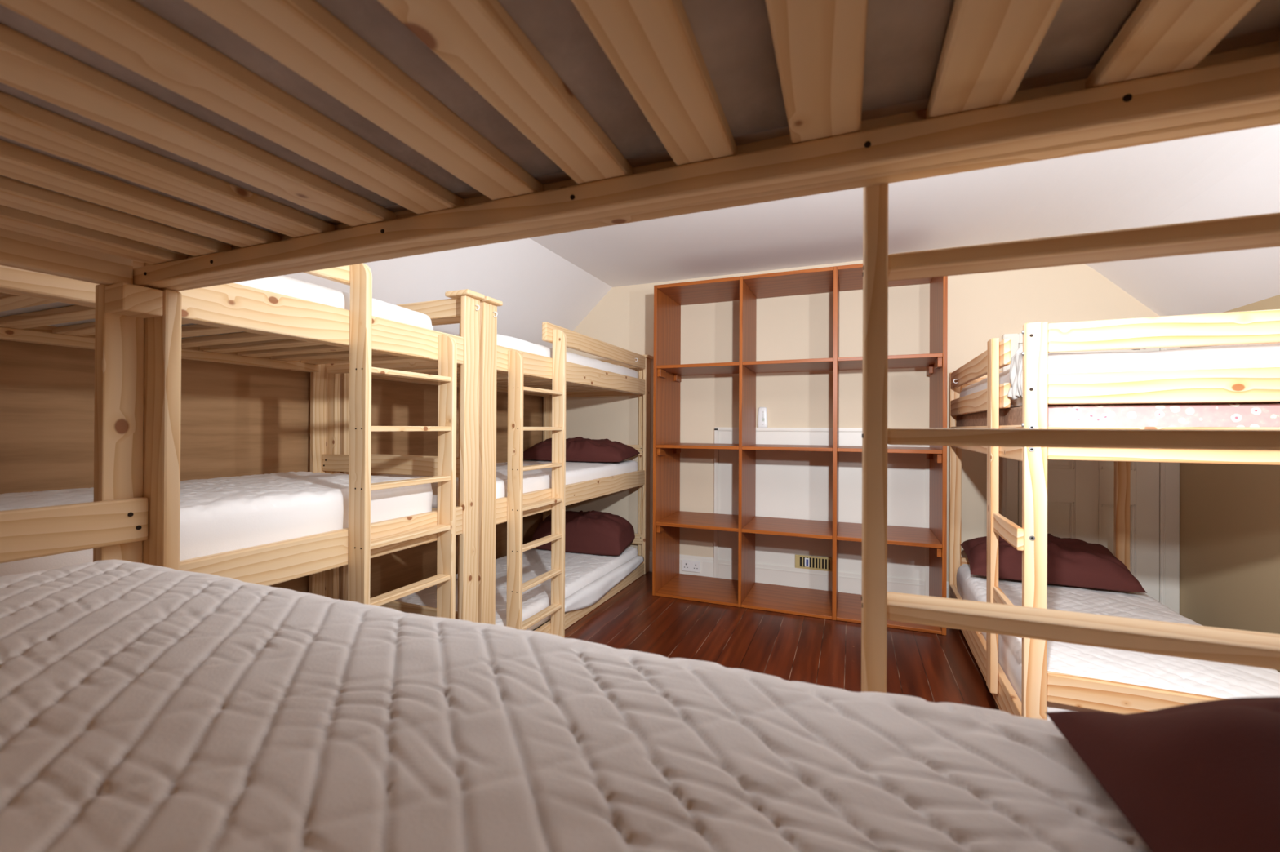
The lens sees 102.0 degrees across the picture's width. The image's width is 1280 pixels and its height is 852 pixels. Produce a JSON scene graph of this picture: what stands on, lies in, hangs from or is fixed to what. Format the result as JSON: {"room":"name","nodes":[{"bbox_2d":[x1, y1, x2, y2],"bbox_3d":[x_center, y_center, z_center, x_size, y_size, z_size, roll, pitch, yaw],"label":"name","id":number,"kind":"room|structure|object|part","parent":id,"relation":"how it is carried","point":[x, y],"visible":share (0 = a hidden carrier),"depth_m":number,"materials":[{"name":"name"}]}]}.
{"room":"dormitory","nodes":[
{"label":"dormitory","id":0,"kind":"room"},
{"bbox_2d":[0,339,543,596],"bbox_3d":[-1.653,0.274,2.478,0.100,1.700,4.460,0,0,22],"label":"wall","id":1,"kind":"structure","parent":0,"point":[236,420],"depth_m":2.16,"materials":[{"name":"beige paint"}]},
{"bbox_2d":[532,571,999,710],"bbox_3d":[0.280,1.182,1.683,4.286,0.100,4.460,0,0,22],"label":"floor","id":2,"kind":"structure","parent":0,"point":[934,668],"depth_m":2.71,"materials":[{"name":"brown wood"}]},
{"bbox_2d":[0,263,484,622],"bbox_3d":[-1.456,0.280,1.433,0.993,1.684,2.008,0,0,22],"label":"bunk bed","id":3,"kind":"object","parent":2,"relation":"on","point":[284,332],"visible":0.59,"depth_m":1.73,"materials":[{"name":"brown wood"}]},
{"bbox_3d":[-1.892,-0.315,1.615,0.028,0.112,1.814,0,0,22],"label":"rail","id":4,"kind":"part","parent":3,"relation":"part of","materials":[{"name":"brown wood"}]},
{"bbox_2d":[0,471,432,576],"bbox_3d":[-1.497,0.287,1.403,0.827,0.186,1.737,0,0,22],"label":"mattress","id":5,"kind":"object","parent":3,"relation":"on","point":[218,515],"visible":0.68,"depth_m":1.50,"materials":[{"name":"white fabric"}]},
{"bbox_2d":[0,275,433,338],"bbox_3d":[-1.493,-0.384,1.405,0.823,0.144,1.733,0,0,22],"label":"mattress","id":6,"kind":"object","parent":3,"relation":"on","point":[282,285],"visible":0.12,"depth_m":1.58,"materials":[{"name":"white fabric"}]},
{"bbox_3d":[-1.075,-0.312,1.281,0.030,0.112,1.814,0,0,22],"label":"rail","id":7,"kind":"part","parent":3,"relation":"part of","materials":[{"name":"brown wood"}]},
{"bbox_3d":[-1.542,0.294,2.499,0.028,1.662,0.092,0,0,22],"label":"post","id":8,"kind":"part","parent":3,"relation":"part of","materials":[{"name":"brown wood"}]},
{"bbox_3d":[-1.079,0.380,1.279,0.030,0.112,1.814,0,0,22],"label":"rail","id":9,"kind":"part","parent":3,"relation":"part of","materials":[{"name":"brown wood"}]},
{"bbox_3d":[-1.166,-0.502,1.056,0.030,0.100,1.327,0,0,22],"label":"guard rail","id":10,"kind":"part","parent":3,"relation":"part of","materials":[{"name":"brown wood"}]},
{"bbox_3d":[-1.124,0.177,2.335,0.866,0.080,0.020,0,0,22],"label":"head rail","id":11,"kind":"part","parent":3,"relation":"part of","materials":[{"name":"brown wood"}]},
{"bbox_3d":[-1.123,-0.277,2.333,0.792,0.056,0.028,0,0,22],"label":"rail","id":12,"kind":"part","parent":3,"relation":"part of","materials":[{"name":"brown wood"}]},
{"bbox_3d":[-1.120,-0.503,2.337,0.866,0.080,0.020,0,0,22],"label":"head rail","id":13,"kind":"part","parent":3,"relation":"part of","materials":[{"name":"brown wood"}]},
{"bbox_3d":[-0.711,0.297,2.160,0.028,1.662,0.092,0,0,22],"label":"post","id":14,"kind":"part","parent":3,"relation":"part of","materials":[{"name":"brown wood"}]},
{"bbox_2d":[338,296,653,637],"bbox_3d":[-0.693,0.289,3.301,0.993,1.684,1.998,0,0,22],"label":"bunk bed","id":15,"kind":"object","parent":2,"relation":"on","point":[517,373],"visible":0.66,"depth_m":2.62,"materials":[{"name":"brown wood"}]},
{"bbox_3d":[-1.089,0.872,2.428,0.866,0.080,0.020,0,0,22],"label":"head rail","id":16,"kind":"part","parent":15,"relation":"part of","materials":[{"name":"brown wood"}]},
{"bbox_3d":[-1.085,0.177,2.430,0.866,0.080,0.020,0,0,22],"label":"head rail","id":17,"kind":"part","parent":15,"relation":"part of","materials":[{"name":"brown wood"}]},
{"bbox_3d":[-1.081,-0.276,2.435,0.792,0.056,0.028,0,0,22],"label":"rail","id":18,"kind":"part","parent":15,"relation":"part of","materials":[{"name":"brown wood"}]},
{"bbox_3d":[-1.081,-0.502,2.432,0.866,0.080,0.020,0,0,22],"label":"head rail","id":19,"kind":"part","parent":15,"relation":"part of","materials":[{"name":"brown wood"}]},
{"bbox_3d":[-1.129,-0.305,3.482,0.028,0.112,1.804,0,0,22],"label":"rail","id":20,"kind":"part","parent":15,"relation":"part of","materials":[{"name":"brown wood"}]},
{"bbox_3d":[-0.668,0.297,2.265,0.028,1.662,0.092,0,0,22],"label":"post","id":21,"kind":"part","parent":15,"relation":"part of","materials":[{"name":"brown wood"}]},
{"bbox_2d":[373,459,638,507],"bbox_3d":[-0.716,0.323,3.315,0.826,0.134,1.805,0,0,22],"label":"mattress","id":22,"kind":"object","parent":15,"relation":"on","point":[575,472],"visible":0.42,"depth_m":3.06,"materials":[{"name":"white fabric"}]},
{"bbox_2d":[523,436,639,462],"bbox_3d":[-0.460,0.169,3.900,0.840,0.177,0.398,0,0,19],"label":"pillow","id":23,"kind":"object","parent":22,"relation":"on","point":[579,449],"visible":0.86,"depth_m":3.74,"materials":[{"name":"red fabric"}]},
{"bbox_2d":[394,546,644,631],"bbox_3d":[-0.680,0.997,3.297,0.860,0.161,1.805,0,0,22],"label":"mattress","id":24,"kind":"object","parent":15,"relation":"on","point":[588,578],"visible":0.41,"depth_m":3.19,"materials":[{"name":"white fabric"}]},
{"bbox_2d":[532,510,635,555],"bbox_3d":[-0.421,0.782,3.894,0.700,0.282,0.345,0,0,18],"label":"pillow","id":25,"kind":"object","parent":24,"relation":"on","point":[588,532],"visible":0.8,"depth_m":3.73,"materials":[{"name":"red fabric"}]},
{"bbox_2d":[453,333,638,378],"bbox_3d":[-0.712,-0.371,3.317,0.824,0.139,1.804,0,0,22],"label":"mattress","id":26,"kind":"object","parent":15,"relation":"on","point":[506,341],"visible":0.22,"depth_m":2.96,"materials":[{"name":"white fabric"}]},
{"bbox_3d":[-0.781,0.303,4.362,0.028,1.662,0.092,0,0,22],"label":"post","id":27,"kind":"part","parent":15,"relation":"part of","materials":[{"name":"brown wood"}]},
{"bbox_3d":[-0.316,0.390,3.146,0.030,0.112,1.804,0,0,22],"label":"rail","id":28,"kind":"part","parent":15,"relation":"part of","materials":[{"name":"brown wood"}]},
{"bbox_3d":[-0.313,-0.302,3.148,0.030,0.112,1.804,0,0,22],"label":"rail","id":29,"kind":"part","parent":15,"relation":"part of","materials":[{"name":"brown wood"}]},
{"bbox_3d":[-0.320,1.088,3.144,0.030,0.086,1.804,0,0,22],"label":"rail","id":30,"kind":"part","parent":15,"relation":"part of","materials":[{"name":"brown wood"}]},
{"bbox_3d":[-0.235,-0.490,3.337,0.030,0.100,1.397,0,0,22],"label":"guard rail","id":31,"kind":"part","parent":15,"relation":"part of","materials":[{"name":"brown wood"}]},
{"bbox_3d":[-0.362,-0.267,4.195,0.792,0.056,0.028,0,0,22],"label":"rail","id":32,"kind":"part","parent":15,"relation":"part of","materials":[{"name":"brown wood"}]},
{"bbox_3d":[-0.360,-0.493,4.200,0.866,0.080,0.020,0,0,22],"label":"head rail","id":33,"kind":"part","parent":15,"relation":"part of","materials":[{"name":"brown wood"}]},
{"bbox_3d":[-0.363,0.186,4.197,0.866,0.080,0.020,0,0,22],"label":"head rail","id":34,"kind":"part","parent":15,"relation":"part of","materials":[{"name":"brown wood"}]},
{"bbox_3d":[-0.367,0.881,4.195,0.866,0.080,0.020,0,0,22],"label":"head rail","id":35,"kind":"part","parent":15,"relation":"part of","materials":[{"name":"brown wood"}]},
{"bbox_3d":[0.049,0.307,4.022,0.028,1.662,0.092,0,0,22],"label":"post","id":36,"kind":"part","parent":15,"relation":"part of","materials":[{"name":"brown wood"}]},
{"bbox_2d":[0,0,1279,693],"bbox_3d":[-0.184,0.304,0.249,2.000,1.641,0.998,0,0,21],"label":"bunk bed","id":37,"kind":"object","parent":2,"relation":"on","point":[1157,81],"visible":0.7,"depth_m":0.51,"materials":[{"name":"brown wood"}]},
{"bbox_3d":[-1.082,-0.282,0.574,0.028,0.056,0.805,0,0,21],"label":"rail","id":38,"kind":"part","parent":37,"relation":"part of","materials":[{"name":"brown wood"}]},
{"bbox_3d":[-1.089,0.172,0.570,0.020,0.080,0.871,0,0,21],"label":"head rail","id":39,"kind":"part","parent":37,"relation":"part of","materials":[{"name":"brown wood"}]},
{"bbox_3d":[-0.920,0.434,0.987,0.092,1.378,0.028,0,0,21],"label":"post","id":40,"kind":"part","parent":37,"relation":"part of","materials":[{"name":"brown wood"}]},
{"bbox_2d":[0,559,1151,851],"bbox_3d":[-0.181,0.293,0.183,1.776,0.181,0.796,0,0,21],"label":"mattress","id":41,"kind":"object","parent":37,"relation":"on","point":[144,708],"visible":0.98,"depth_m":0.34,"materials":[{"name":"white fabric"}]},
{"bbox_2d":[1045,696,1279,851],"bbox_3d":[0.390,0.139,-0.063,0.520,0.129,0.700,0,0,22],"label":"pillow","id":42,"kind":"object","parent":41,"relation":"on","point":[1204,776],"visible":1,"depth_m":0.24,"materials":[{"name":"red fabric"}]},
{"bbox_2d":[0,0,1279,244],"bbox_3d":[-0.188,-0.381,0.229,1.855,0.146,0.851,0,0,21],"label":"mattress","id":43,"kind":"object","parent":37,"relation":"on","point":[904,42],"visible":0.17,"depth_m":0.44,"materials":[{"name":"grey fabric"}]},
{"bbox_3d":[-0.029,-0.308,0.639,2.000,0.112,0.028,0,0,21],"label":"rail","id":44,"kind":"part","parent":37,"relation":"part of","materials":[{"name":"brown wood"}]},
{"bbox_2d":[652,263,947,635],"bbox_3d":[0.981,0.100,3.395,1.715,2.079,0.528,0,0,22],"label":"shelving unit","id":45,"kind":"object","parent":2,"relation":"on","point":[668,518],"visible":0.98,"depth_m":3.35,"materials":[{"name":"brown wood"}]},
{"bbox_3d":[0.197,0.097,3.715,0.021,2.079,0.528,0,0,22],"label":"panel","id":46,"kind":"part","parent":45,"relation":"part of","materials":[{"name":"brown wood"}]},
{"bbox_3d":[0.457,0.656,3.595,0.554,0.022,0.507,0,0,22],"label":"shelf","id":47,"kind":"part","parent":45,"relation":"part of","materials":[{"name":"brown wood"}]},
{"bbox_3d":[0.463,-0.393,3.599,0.554,0.021,0.507,0,0,22],"label":"shelf","id":48,"kind":"part","parent":45,"relation":"part of","materials":[{"name":"brown wood"}]},
{"bbox_3d":[0.460,0.138,3.597,0.554,0.021,0.507,0,0,22],"label":"shelf","id":49,"kind":"part","parent":45,"relation":"part of","materials":[{"name":"brown wood"}]},
{"bbox_3d":[0.983,0.140,3.384,0.533,0.021,0.507,0,0,22],"label":"shelf","id":50,"kind":"part","parent":45,"relation":"part of","materials":[{"name":"brown wood"}]},
{"bbox_3d":[0.980,0.658,3.382,0.533,0.022,0.507,0,0,22],"label":"shelf","id":51,"kind":"part","parent":45,"relation":"part of","materials":[{"name":"brown wood"}]},
{"bbox_3d":[0.986,-0.391,3.385,0.533,0.021,0.507,0,0,22],"label":"shelf","id":52,"kind":"part","parent":45,"relation":"part of","materials":[{"name":"brown wood"}]},
{"bbox_3d":[1.499,0.660,3.170,0.540,0.022,0.507,0,0,22],"label":"shelf","id":53,"kind":"part","parent":45,"relation":"part of","materials":[{"name":"brown wood"}]},
{"bbox_3d":[1.501,0.142,3.172,0.540,0.021,0.507,0,0,22],"label":"shelf","id":54,"kind":"part","parent":45,"relation":"part of","materials":[{"name":"brown wood"}]},
{"bbox_3d":[1.504,-0.389,3.173,0.540,0.021,0.507,0,0,22],"label":"shelf","id":55,"kind":"part","parent":45,"relation":"part of","materials":[{"name":"brown wood"}]},
{"bbox_3d":[1.765,0.103,3.074,0.021,2.079,0.528,0,0,22],"label":"panel","id":56,"kind":"part","parent":45,"relation":"part of","materials":[{"name":"brown wood"}]},
{"bbox_2d":[948,309,1279,719],"bbox_3d":[1.924,0.404,2.235,0.866,1.475,1.624,0,0,23],"label":"bunk bed","id":57,"kind":"object","parent":2,"relation":"on","point":[1041,388],"visible":0.49,"depth_m":1.63,"materials":[{"name":"brown wood"}]},
{"bbox_3d":[1.896,0.411,3.116,0.061,1.467,0.032,0,0,23],"label":"post","id":58,"kind":"part","parent":57,"relation":"part of","materials":[{"name":"brown wood"}]},
{"bbox_3d":[1.616,-0.110,2.512,0.022,0.093,1.302,0,0,23],"label":"guard rail","id":59,"kind":"part","parent":57,"relation":"part of","materials":[{"name":"brown wood"}]},
{"bbox_3d":[1.617,-0.272,2.512,0.022,0.097,1.302,0,0,23],"label":"guard rail","id":60,"kind":"part","parent":57,"relation":"part of","materials":[{"name":"brown wood"}]},
{"bbox_3d":[1.561,1.013,2.392,0.024,0.135,1.555,0,0,23],"label":"rail","id":61,"kind":"part","parent":57,"relation":"part of","materials":[{"name":"brown wood"}]},
{"bbox_3d":[1.566,0.060,2.395,0.024,0.120,1.555,0,0,23],"label":"rail","id":62,"kind":"part","parent":57,"relation":"part of","materials":[{"name":"brown wood"}]},
{"bbox_3d":[1.263,0.403,1.659,0.061,1.467,0.032,0,0,23],"label":"post","id":63,"kind":"part","parent":57,"relation":"part of","materials":[{"name":"brown wood"}]},
{"bbox_2d":[956,564,1279,720],"bbox_3d":[1.934,0.909,2.231,0.788,0.229,1.556,0,0,23],"label":"mattress","id":64,"kind":"object","parent":57,"relation":"on","point":[1209,678],"visible":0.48,"depth_m":1.80,"materials":[{"name":"white fabric"}]},
{"bbox_2d":[960,533,1146,592],"bbox_3d":[2.135,0.686,2.748,0.700,0.208,0.414,0,0,25],"label":"pillow","id":65,"kind":"object","parent":64,"relation":"on","point":[1076,562],"visible":0.8,"depth_m":2.58,"materials":[{"name":"red fabric"}]},
{"bbox_3d":[2.610,0.414,2.805,0.061,1.467,0.032,0,0,23],"label":"post","id":66,"kind":"part","parent":57,"relation":"part of","materials":[{"name":"brown wood"}]},
{"bbox_2d":[1047,403,1279,427],"bbox_3d":[1.939,0.011,2.233,0.766,0.145,1.551,0,0,23],"label":"mattress","id":67,"kind":"object","parent":57,"relation":"on","point":[1246,415],"visible":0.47,"depth_m":1.55,"materials":[{"name":"white fabric"}]},
{"bbox_2d":[955,401,1278,426],"bbox_3d":[1.842,-0.002,2.276,0.572,0.132,1.530,0,0,23],"label":"blanket","id":68,"kind":"object","parent":67,"relation":"on","point":[1009,416],"visible":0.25,"depth_m":1.97,"materials":[{"name":"fabric"}]},
{"bbox_2d":[959,342,1279,414],"bbox_3d":[1.940,-0.155,2.235,0.765,0.174,1.549,0,0,23],"label":"mattress","id":69,"kind":"object","parent":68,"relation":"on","point":[1241,356],"visible":0.41,"depth_m":1.56,"materials":[{"name":"white fabric"}]},
{"bbox_2d":[1007,345,1146,399],"bbox_3d":[1.480,-0.200,1.738,0.374,0.215,0.197,0,0,23],"label":"sheet","id":70,"kind":"object","parent":69,"relation":"on","point":[1015,375],"visible":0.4,"depth_m":1.82,"materials":[{"name":"grey fabric"}]},
{"bbox_2d":[283,124,1279,348],"bbox_3d":[0.291,-0.949,1.690,4.286,0.762,4.460,0,0,22],"label":"ceiling","id":71,"kind":"structure","parent":0,"point":[558,279],"depth_m":2.73,"materials":[{"name":"white paint"}]},
{"bbox_2d":[565,260,1159,582],"bbox_3d":[1.110,0.001,3.705,4.286,2.282,0.100,0,0,22],"label":"wall","id":72,"kind":"structure","parent":0,"point":[982,308],"depth_m":3.63,"materials":[{"name":"beige paint"}]},
{"bbox_2d":[637,550,714,577],"bbox_3d":[-0.128,1.060,4.142,1.471,0.155,0.018,0,0,22],"label":"baseboard","id":73,"kind":"structure","parent":72,"relation":"attached to","point":[706,563],"depth_m":3.90,"materials":[{"name":"white paint"}]},
{"bbox_2d":[681,560,700,573],"bbox_3d":[0.385,1.059,3.915,0.144,0.084,0.012,0,0,22],"label":"double socket","id":74,"kind":"object","parent":72,"relation":"attached to","point":[686,565],"visible":1,"depth_m":3.91,"materials":[{"name":"white plastic"}]},
{"bbox_2d":[795,554,832,571],"bbox_3d":[1.206,0.945,3.575,0.260,0.092,0.018,0,0,22],"label":"air vent","id":75,"kind":"object","parent":72,"relation":"attached to","point":[803,562],"visible":0.91,"depth_m":3.58,"materials":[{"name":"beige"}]},
{"bbox_2d":[713,427,929,595],"bbox_3d":[1.208,0.577,3.589,1.411,1.130,0.036,0,0,22],"label":"wall panel","id":76,"kind":"object","parent":72,"relation":"attached to","point":[790,484],"depth_m":3.59,"materials":[{"name":"white paint"}]},
{"bbox_2d":[757,407,768,427],"bbox_3d":[0.882,-0.063,3.724,0.072,0.147,0.036,0,0,22],"label":"air freshener","id":77,"kind":"object","parent":76,"relation":"on","point":[762,422],"visible":1,"depth_m":3.71,"materials":[{"name":"white plastic"}]},
{"bbox_3d":[1.200,1.019,3.573,1.350,0.010,0.004,0,0,22],"label":"moulding","id":78,"kind":"part","parent":76,"relation":"part of","materials":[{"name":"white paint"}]},
{"bbox_3d":[1.203,1.065,3.580,1.350,0.155,0.012,0,0,22],"label":"skirting","id":79,"kind":"part","parent":76,"relation":"part of","materials":[{"name":"white paint"}]},
{"bbox_2d":[946,581,948,598],"bbox_3d":[2.041,1.068,3.256,0.375,0.155,0.018,0,0,22],"label":"baseboard","id":80,"kind":"structure","parent":72,"relation":"attached to","point":[947,592],"depth_m":3.28,"materials":[{"name":"white paint"}]},
{"bbox_2d":[1001,333,1179,613],"bbox_3d":[2.592,0.295,3.013,0.813,1.705,0.058,0,0,22],"label":"door","id":81,"kind":"structure","parent":72,"relation":"in","point":[1081,493],"depth_m":2.96,"materials":[{"name":"white paint"}]},
{"bbox_3d":[2.252,0.294,3.156,0.075,1.705,0.050,0,0,22],"label":"casing","id":82,"kind":"part","parent":81,"relation":"part of","materials":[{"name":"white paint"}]},
{"bbox_3d":[2.595,-0.527,3.021,0.658,0.060,0.050,0,0,22],"label":"casing","id":83,"kind":"part","parent":81,"relation":"part of","materials":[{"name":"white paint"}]},
{"bbox_3d":[2.461,0.239,3.060,0.133,0.016,0.011,0,0,22],"label":"panel moulding","id":84,"kind":"part","parent":81,"relation":"part of","materials":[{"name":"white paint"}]},
{"bbox_3d":[2.460,0.455,3.059,0.133,0.016,0.011,0,0,22],"label":"panel moulding","id":85,"kind":"part","parent":81,"relation":"part of","materials":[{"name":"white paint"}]},
{"bbox_3d":[2.460,0.347,3.058,0.165,0.200,0.015,0,0,22],"label":"rail","id":86,"kind":"part","parent":81,"relation":"part of","materials":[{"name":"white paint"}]},
{"bbox_3d":[2.464,-0.438,3.060,0.165,0.110,0.015,0,0,22],"label":"rail","id":87,"kind":"part","parent":81,"relation":"part of","materials":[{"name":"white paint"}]},
{"bbox_3d":[2.532,-0.068,3.033,0.016,0.630,0.011,0,0,22],"label":"panel moulding","id":88,"kind":"part","parent":81,"relation":"part of","materials":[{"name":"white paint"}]},
{"bbox_3d":[2.528,0.702,3.030,0.016,0.510,0.011,0,0,22],"label":"panel moulding","id":89,"kind":"part","parent":81,"relation":"part of","materials":[{"name":"white paint"}]},
{"bbox_3d":[2.648,-0.067,2.985,0.016,0.630,0.011,0,0,22],"label":"panel moulding","id":90,"kind":"part","parent":81,"relation":"part of","materials":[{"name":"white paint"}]},
{"bbox_3d":[2.644,0.703,2.983,0.016,0.510,0.011,0,0,22],"label":"panel moulding","id":91,"kind":"part","parent":81,"relation":"part of","materials":[{"name":"white paint"}]},
{"bbox_3d":[2.715,0.456,2.955,0.133,0.016,0.011,0,0,22],"label":"panel moulding","id":92,"kind":"part","parent":81,"relation":"part of","materials":[{"name":"white paint"}]},
{"bbox_3d":[2.715,0.348,2.954,0.165,0.200,0.015,0,0,22],"label":"rail","id":93,"kind":"part","parent":81,"relation":"part of","materials":[{"name":"white paint"}]},
{"bbox_3d":[2.716,0.240,2.956,0.133,0.016,0.011,0,0,22],"label":"panel moulding","id":94,"kind":"part","parent":81,"relation":"part of","materials":[{"name":"white paint"}]},
{"bbox_3d":[2.719,-0.437,2.956,0.165,0.110,0.015,0,0,22],"label":"rail","id":95,"kind":"part","parent":81,"relation":"part of","materials":[{"name":"white paint"}]},
{"bbox_3d":[2.786,-0.067,2.929,0.016,0.630,0.011,0,0,22],"label":"panel moulding","id":96,"kind":"part","parent":81,"relation":"part of","materials":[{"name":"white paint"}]},
{"bbox_3d":[2.782,0.703,2.926,0.016,0.510,0.011,0,0,22],"label":"panel moulding","id":97,"kind":"part","parent":81,"relation":"part of","materials":[{"name":"white paint"}]},
{"bbox_3d":[2.933,0.297,2.878,0.080,1.705,0.050,0,0,22],"label":"casing","id":98,"kind":"part","parent":81,"relation":"part of","materials":[{"name":"white paint"}]},
{"bbox_2d":[1179,294,1279,672],"bbox_3d":[2.222,0.289,0.895,0.100,1.700,4.460,0,0,22],"label":"wall","id":99,"kind":"structure","parent":0,"point":[1229,514],"depth_m":2.46,"materials":[{"name":"beige paint"}]}
]}

